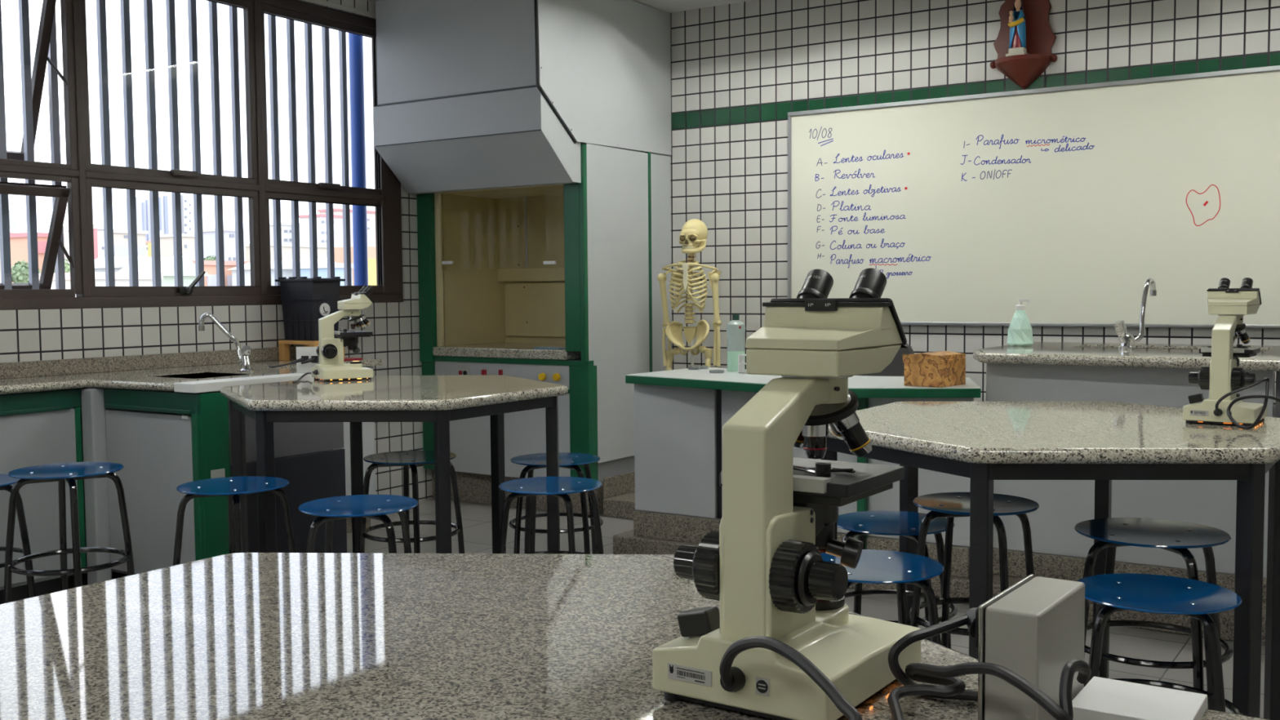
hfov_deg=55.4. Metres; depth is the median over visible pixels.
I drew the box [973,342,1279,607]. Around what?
sink counter
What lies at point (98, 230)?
house
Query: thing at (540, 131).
fume hood
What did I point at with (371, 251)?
house
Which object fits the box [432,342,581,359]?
countertop
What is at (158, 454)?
base cabinet
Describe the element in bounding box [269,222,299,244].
house
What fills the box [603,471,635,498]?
baseboard
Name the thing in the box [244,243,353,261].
house
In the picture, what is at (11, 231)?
house
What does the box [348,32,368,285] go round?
pole
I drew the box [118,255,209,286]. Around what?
house
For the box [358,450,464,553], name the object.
round stool
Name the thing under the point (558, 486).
round stool
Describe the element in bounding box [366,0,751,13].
ceiling
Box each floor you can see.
[67,497,1265,718]
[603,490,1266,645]
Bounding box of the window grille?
[0,0,351,289]
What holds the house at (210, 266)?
on the ground
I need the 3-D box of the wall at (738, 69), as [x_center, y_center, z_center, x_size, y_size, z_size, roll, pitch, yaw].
[2.545,-0.554,5.897,8.000,2.905,0.150,2,4,33]
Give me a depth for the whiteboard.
6.09 m
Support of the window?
in the wall at (25, 335)
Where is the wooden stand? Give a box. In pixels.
[278,339,344,360]
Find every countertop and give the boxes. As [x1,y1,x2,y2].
[0,346,382,415]
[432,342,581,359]
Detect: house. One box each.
[0,229,26,283]
[8,209,17,229]
[9,232,64,283]
[63,224,104,263]
[94,255,144,271]
[113,229,148,257]
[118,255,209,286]
[145,240,151,257]
[147,242,151,257]
[160,233,195,260]
[191,260,249,286]
[202,227,247,261]
[226,260,302,285]
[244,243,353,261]
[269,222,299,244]
[288,257,336,263]
[298,213,343,245]
[317,208,376,246]
[333,246,377,285]
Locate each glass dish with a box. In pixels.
[688,366,700,369]
[699,365,708,368]
[709,369,724,373]
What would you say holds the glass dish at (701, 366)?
on the desk at (681, 415)
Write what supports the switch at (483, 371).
attached to the fume hood
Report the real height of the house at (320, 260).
10.274 m
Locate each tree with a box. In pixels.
[11,259,40,283]
[53,258,70,272]
[204,255,215,260]
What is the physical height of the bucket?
0.330 m
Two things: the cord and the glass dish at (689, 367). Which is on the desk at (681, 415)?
the glass dish at (689, 367)
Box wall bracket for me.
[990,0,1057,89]
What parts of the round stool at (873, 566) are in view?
leg, seat, leg, leg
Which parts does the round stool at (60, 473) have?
leg, leg, seat, leg, leg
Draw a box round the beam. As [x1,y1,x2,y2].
[302,0,369,16]
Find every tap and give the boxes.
[198,312,253,371]
[1113,278,1156,349]
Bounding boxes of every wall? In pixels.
[0,0,435,567]
[669,0,1279,405]
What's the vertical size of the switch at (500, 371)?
0.044 m
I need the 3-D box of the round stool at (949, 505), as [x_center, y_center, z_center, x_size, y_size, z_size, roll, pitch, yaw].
[0.903,0.724,3.291,0.345,0.687,0.345,2,4,33]
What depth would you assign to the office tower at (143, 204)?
122.44 m
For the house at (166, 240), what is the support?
on the ground
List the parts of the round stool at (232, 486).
leg, leg, seat, leg, leg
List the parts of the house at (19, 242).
facade panel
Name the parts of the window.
sash, sash, stay arm, stay arm, sash, sash, sash, sash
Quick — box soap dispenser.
[1006,299,1033,346]
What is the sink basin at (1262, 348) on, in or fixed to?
in the sink counter at (1147, 374)
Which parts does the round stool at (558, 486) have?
leg, leg, seat, leg, leg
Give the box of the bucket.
[275,276,345,340]
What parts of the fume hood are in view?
post, handle, casing, door, lining panel, control panel, lining panel, cabinet frame, lining panel, lining panel, lining panel, door, gas knob, handle, gas knob, post, panel, panel, panel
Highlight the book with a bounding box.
[343,357,362,361]
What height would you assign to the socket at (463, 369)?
0.083 m
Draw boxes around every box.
[268,346,319,373]
[888,573,1084,719]
[902,351,965,387]
[1071,676,1207,719]
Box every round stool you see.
[0,473,35,597]
[4,462,134,603]
[173,475,295,565]
[297,494,418,553]
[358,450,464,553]
[498,476,604,554]
[508,452,603,554]
[820,549,943,644]
[837,511,957,648]
[909,492,1039,648]
[1074,517,1233,690]
[1076,573,1243,715]
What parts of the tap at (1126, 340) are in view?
handle, spout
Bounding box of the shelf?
[994,53,1051,87]
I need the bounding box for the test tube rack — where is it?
[737,354,746,373]
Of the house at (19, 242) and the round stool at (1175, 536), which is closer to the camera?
the round stool at (1175, 536)
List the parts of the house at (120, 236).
facade panel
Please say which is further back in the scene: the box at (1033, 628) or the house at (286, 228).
the house at (286, 228)
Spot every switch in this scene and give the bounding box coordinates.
[481,369,486,375]
[498,369,502,375]
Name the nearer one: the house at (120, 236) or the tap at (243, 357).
the tap at (243, 357)
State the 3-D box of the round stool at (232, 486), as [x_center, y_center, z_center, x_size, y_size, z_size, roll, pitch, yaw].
[-1.323,0.725,3.995,0.369,0.640,0.369,1,4,23]
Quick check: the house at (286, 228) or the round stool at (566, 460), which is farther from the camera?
the house at (286, 228)
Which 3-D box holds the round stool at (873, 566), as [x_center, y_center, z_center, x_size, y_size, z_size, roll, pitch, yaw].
[0.568,0.794,3.009,0.369,0.586,0.369,-1,3,-7]
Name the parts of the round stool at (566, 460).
leg, leg, seat, leg, leg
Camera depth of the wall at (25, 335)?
6.20 m
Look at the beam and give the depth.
6.72 m
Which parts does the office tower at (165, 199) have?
facade panel, facade panel, facade panel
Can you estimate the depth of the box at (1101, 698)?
1.05 m
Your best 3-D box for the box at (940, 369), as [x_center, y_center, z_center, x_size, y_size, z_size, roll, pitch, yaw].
[1.194,0.034,4.947,0.173,0.134,0.207,3,5,42]
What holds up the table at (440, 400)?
on the floor at (1124, 641)
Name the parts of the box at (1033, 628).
cord, plate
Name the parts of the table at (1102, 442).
leg, leg, leg, leg, leg, leg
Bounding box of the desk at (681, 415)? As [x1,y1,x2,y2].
[625,367,981,577]
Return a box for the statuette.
[1005,0,1027,56]
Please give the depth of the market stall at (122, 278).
43.17 m
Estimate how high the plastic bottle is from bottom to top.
0.272 m
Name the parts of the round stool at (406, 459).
leg, leg, seat, leg, leg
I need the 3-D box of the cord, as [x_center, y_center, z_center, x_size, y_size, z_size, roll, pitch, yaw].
[0.277,0.264,0.989,0.167,0.071,0.112,2,4,33]
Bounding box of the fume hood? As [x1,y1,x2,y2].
[373,0,671,514]
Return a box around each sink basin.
[142,372,243,415]
[1085,346,1275,396]
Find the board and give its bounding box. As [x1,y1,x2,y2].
[173,373,314,393]
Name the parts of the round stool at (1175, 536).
leg, leg, seat, leg, leg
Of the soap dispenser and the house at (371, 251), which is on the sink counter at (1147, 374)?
the soap dispenser
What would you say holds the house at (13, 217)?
on the ground
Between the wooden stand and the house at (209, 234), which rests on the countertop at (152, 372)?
the wooden stand
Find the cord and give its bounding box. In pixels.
[887,659,1091,719]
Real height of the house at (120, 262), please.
10.064 m
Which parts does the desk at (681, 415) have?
panel, panel, leg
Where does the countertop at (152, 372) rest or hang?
on the base cabinet at (158, 454)
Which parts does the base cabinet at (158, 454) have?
drip rail, door, rail, corner post, plate, panel, panel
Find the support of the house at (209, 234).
on the ground
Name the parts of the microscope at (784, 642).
fine knob, dimmer knob, coarse knob, plate, slide rail, arm, power cord, coarse knob, fine knob, prism plate, condenser knob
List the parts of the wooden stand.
leg, leg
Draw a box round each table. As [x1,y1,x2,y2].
[0,552,1270,719]
[220,374,568,553]
[820,400,1279,719]
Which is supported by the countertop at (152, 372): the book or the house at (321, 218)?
the book
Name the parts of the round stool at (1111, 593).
leg, leg, seat, leg, leg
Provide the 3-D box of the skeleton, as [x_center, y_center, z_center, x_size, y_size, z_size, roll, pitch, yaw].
[0.317,-0.013,6.855,0.474,1.550,0.496,0,3,13]
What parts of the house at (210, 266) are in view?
facade panel, facade panel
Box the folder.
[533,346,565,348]
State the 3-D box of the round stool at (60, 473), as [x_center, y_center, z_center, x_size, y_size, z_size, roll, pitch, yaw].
[-1.902,0.704,4.072,0.369,0.683,0.369,0,3,13]
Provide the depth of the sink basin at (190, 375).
5.46 m
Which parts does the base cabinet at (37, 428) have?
drip rail, rail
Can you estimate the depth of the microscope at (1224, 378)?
3.23 m
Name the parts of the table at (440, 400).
leg, leg, leg, leg, leg, leg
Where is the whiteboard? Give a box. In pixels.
[787,65,1279,328]
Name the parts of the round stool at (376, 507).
leg, leg, seat, leg, leg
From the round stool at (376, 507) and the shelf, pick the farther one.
the shelf
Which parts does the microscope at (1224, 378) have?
fine knob, dimmer knob, coarse knob, slide rail, arm, plate, prism plate, coarse knob, power cord, fine knob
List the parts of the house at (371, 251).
facade panel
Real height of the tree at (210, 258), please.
10.602 m
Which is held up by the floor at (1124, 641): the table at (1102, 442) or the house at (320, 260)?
the table at (1102, 442)
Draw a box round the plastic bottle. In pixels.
[725,314,745,371]
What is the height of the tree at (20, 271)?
9.660 m
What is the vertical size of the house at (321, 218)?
16.028 m
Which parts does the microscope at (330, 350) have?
power cord, coarse knob, coarse knob, fine knob, arm, slide rail, plate, condenser knob, prism plate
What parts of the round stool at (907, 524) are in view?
leg, leg, seat, leg, leg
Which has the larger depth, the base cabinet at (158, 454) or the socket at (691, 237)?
the socket at (691, 237)
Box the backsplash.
[0,346,303,378]
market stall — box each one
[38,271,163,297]
[300,262,353,285]
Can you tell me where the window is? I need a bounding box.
[0,0,403,310]
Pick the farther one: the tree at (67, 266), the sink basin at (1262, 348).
the tree at (67, 266)
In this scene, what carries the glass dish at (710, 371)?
on the desk at (681, 415)
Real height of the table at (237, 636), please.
0.894 m
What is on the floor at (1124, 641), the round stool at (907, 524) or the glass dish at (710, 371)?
the round stool at (907, 524)
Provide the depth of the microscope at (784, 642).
1.08 m
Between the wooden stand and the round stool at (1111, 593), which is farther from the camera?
the wooden stand
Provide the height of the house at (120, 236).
12.988 m
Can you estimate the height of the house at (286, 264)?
9.976 m
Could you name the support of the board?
on the countertop at (152, 372)
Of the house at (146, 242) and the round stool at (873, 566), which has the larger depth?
the house at (146, 242)
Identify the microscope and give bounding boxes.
[292,284,373,383]
[652,267,920,719]
[1182,277,1279,429]
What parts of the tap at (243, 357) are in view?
spout, handle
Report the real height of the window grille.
2.200 m
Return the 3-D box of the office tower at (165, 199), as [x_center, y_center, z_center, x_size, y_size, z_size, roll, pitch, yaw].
[-51.497,-8.614,133.353,3.180,18.968,4.247,2,4,33]
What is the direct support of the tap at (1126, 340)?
on the sink counter at (1147, 374)
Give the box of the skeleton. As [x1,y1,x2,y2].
[657,218,721,370]
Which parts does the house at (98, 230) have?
facade panel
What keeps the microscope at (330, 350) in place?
on the table at (440, 400)
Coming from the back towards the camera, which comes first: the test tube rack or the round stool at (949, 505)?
the test tube rack
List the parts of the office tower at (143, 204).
facade panel, facade panel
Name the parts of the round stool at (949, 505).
leg, leg, seat, leg, leg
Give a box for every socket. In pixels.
[457,364,469,375]
[680,235,685,241]
[689,235,695,240]
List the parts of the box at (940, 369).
lid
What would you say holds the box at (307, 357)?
on the board
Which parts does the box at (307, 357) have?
cord, plate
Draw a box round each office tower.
[122,196,151,240]
[140,192,192,234]
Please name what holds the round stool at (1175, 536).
on the floor at (1124, 641)
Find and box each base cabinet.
[0,388,86,604]
[80,387,346,584]
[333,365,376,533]

